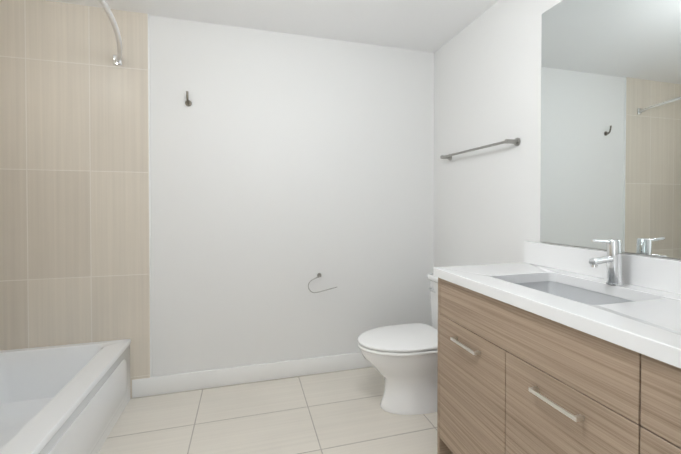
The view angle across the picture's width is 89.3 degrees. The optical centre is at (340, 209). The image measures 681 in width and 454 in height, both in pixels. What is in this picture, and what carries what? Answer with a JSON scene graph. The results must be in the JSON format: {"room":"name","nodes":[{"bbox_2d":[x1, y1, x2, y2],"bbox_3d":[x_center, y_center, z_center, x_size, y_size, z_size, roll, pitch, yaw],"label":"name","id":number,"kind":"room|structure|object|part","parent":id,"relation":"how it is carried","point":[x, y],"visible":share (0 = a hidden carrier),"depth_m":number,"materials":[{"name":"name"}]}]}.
{"room":"bathroom","nodes":[
{"label":"bathroom","id":0,"kind":"room"},
{"bbox_2d":[98,366,436,453],"bbox_3d":[-0.246,1.244,0.883,3.067,0.100,3.241,0,1,-15],"label":"floor","id":1,"kind":"structure","parent":0,"point":[340,412],"depth_m":1.92,"materials":[{"name":"tile"}]},
{"bbox_2d":[0,339,130,453],"bbox_3d":[-1.458,1.002,1.327,0.734,0.375,1.505,0,1,-15],"label":"bathtub","id":2,"kind":"object","parent":1,"relation":"on","point":[68,399],"visible":1,"depth_m":1.84,"materials":[{"name":"white ceramic"}]},
{"bbox_2d":[357,273,437,414],"bbox_3d":[0.485,0.812,2.110,0.793,0.736,0.448,0,1,-15],"label":"toilet","id":3,"kind":"object","parent":1,"relation":"on","point":[402,359],"visible":0.48,"depth_m":2.00,"materials":[{"name":"white ceramic"}]},
{"bbox_3d":[0.360,0.795,2.076,0.533,0.016,0.392,0,1,-15],"label":"seat","id":4,"kind":"part","parent":3,"relation":"part of","materials":[{"name":"white plastic"}]},
{"bbox_3d":[0.365,0.772,2.077,0.541,0.018,0.388,0,1,-15],"label":"lid","id":5,"kind":"part","parent":3,"relation":"part of","materials":[{"name":"white plastic"}]},
{"bbox_3d":[0.755,0.460,2.180,0.232,0.034,0.448,0,1,-15],"label":"tank lid","id":6,"kind":"part","parent":3,"relation":"part of","materials":[{"name":"white ceramic"}]},
{"bbox_3d":[0.759,0.642,2.184,0.216,0.326,0.424,0,1,-15],"label":"tank","id":7,"kind":"part","parent":3,"relation":"part of","materials":[{"name":"white ceramic"}]},
{"bbox_2d":[433,275,680,453],"bbox_3d":[0.948,0.762,0.868,0.565,0.866,1.790,0,1,-15],"label":"bathroom vanity","id":8,"kind":"object","parent":1,"relation":"on","point":[544,348],"depth_m":1.08,"materials":[{"name":"brown wood"}]},
{"bbox_2d":[433,263,680,362],"bbox_3d":[0.953,0.309,0.869,0.552,0.040,1.810,0,1,-15],"label":"countertop","id":9,"kind":"structure","parent":8,"relation":"on","point":[651,320],"depth_m":1.07,"materials":[{"name":"white stone"}]},
{"bbox_2d":[513,279,632,302],"bbox_3d":[0.849,0.386,1.293,0.356,0.147,0.474,0,1,-15],"label":"sink","id":10,"kind":"object","parent":9,"relation":"in","point":[574,290],"depth_m":1.45,"materials":[{"name":"white ceramic"}]},
{"bbox_2d":[585,239,628,286],"bbox_3d":[0.997,0.197,1.295,0.140,0.174,0.054,0,1,-15],"label":"faucet","id":11,"kind":"object","parent":9,"relation":"on","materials":[{"name":"silver metal"}]},
{"bbox_2d":[46,0,498,52],"bbox_3d":[-0.246,-1.255,0.854,3.067,0.100,3.241,0,1,-15],"label":"ceiling","id":12,"kind":"structure","parent":0,"point":[433,26],"depth_m":2.17,"materials":[{"name":"white paint"}]},
{"bbox_2d":[149,15,433,376],"bbox_3d":[-0.662,-0.023,2.383,3.067,2.400,0.100,0,1,-15],"label":"wall","id":13,"kind":"structure","parent":0,"point":[286,169],"depth_m":2.40,"materials":[{"name":"white paint"}]},
{"bbox_2d":[0,0,149,397],"bbox_3d":[-1.617,-0.020,2.061,0.854,2.400,0.014,0,1,-15],"label":"wall tile","id":14,"kind":"structure","parent":13,"relation":"attached to","point":[74,200],"depth_m":2.06,"materials":[{"name":"beige tile"}]},
{"bbox_2d":[99,0,121,65],"bbox_3d":[-1.093,-0.904,1.403,0.192,0.060,1.519,0,1,-15],"label":"shower rod","id":15,"kind":"object","parent":14,"relation":"attached to","point":[117,59],"visible":1,"depth_m":1.76,"materials":[{"name":"white metal"}]},
{"bbox_2d":[148,14,150,377],"bbox_3d":[-1.204,-0.078,2.174,0.004,2.285,0.015,0,1,-15],"label":"trim","id":16,"kind":"structure","parent":13,"relation":"attached to","point":[149,192],"depth_m":2.17,"materials":[{"name":"white paint"}]},
{"bbox_2d":[185,91,191,105],"bbox_3d":[-0.977,-0.708,2.207,0.039,0.082,0.054,0,1,-15],"label":"robe hook","id":17,"kind":"object","parent":13,"relation":"attached to","point":[188,102],"visible":1,"depth_m":2.21,"materials":[{"name":"silver metal"}]},
{"bbox_2d":[132,352,372,397],"bbox_3d":[-0.284,1.119,2.439,2.115,0.115,0.017,0,1,-15],"label":"baseboard","id":18,"kind":"structure","parent":13,"relation":"attached to","point":[172,383],"depth_m":2.33,"materials":[{"name":"white paint"}]},
{"bbox_2d":[308,273,336,292],"bbox_3d":[-0.132,0.518,2.443,0.207,0.127,0.074,0,1,-15],"label":"paper holder","id":19,"kind":"object","parent":13,"relation":"attached to","point":[318,274],"visible":1,"depth_m":2.42,"materials":[{"name":"silver metal"}]},
{"bbox_2d":[433,0,680,327],"bbox_3d":[1.185,-0.010,1.261,0.100,2.400,3.241,0,1,-15],"label":"wall","id":20,"kind":"structure","parent":0,"point":[487,76],"depth_m":2.08,"materials":[{"name":"white paint"}]},
{"bbox_2d":[440,138,519,159],"bbox_3d":[0.842,-0.371,2.172,0.074,0.044,0.680,0,1,-15],"label":"towel rail","id":21,"kind":"object","parent":20,"relation":"attached to","point":[516,142],"visible":1,"depth_m":2.01,"materials":[{"name":"silver metal"}]},
{"bbox_2d":[524,241,680,294],"bbox_3d":[1.209,0.233,0.939,0.020,0.111,1.810,0,1,-15],"label":"backsplash","id":22,"kind":"structure","parent":20,"relation":"attached to","point":[663,274],"depth_m":1.42,"materials":[{"name":"white stone"}]},
{"bbox_2d":[540,0,680,258],"bbox_3d":[1.226,-0.395,0.903,0.005,1.132,1.696,0,1,-15],"label":"mirror","id":23,"kind":"object","parent":20,"relation":"attached to","point":[610,119],"visible":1,"depth_m":1.38,"materials":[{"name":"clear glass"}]}
]}

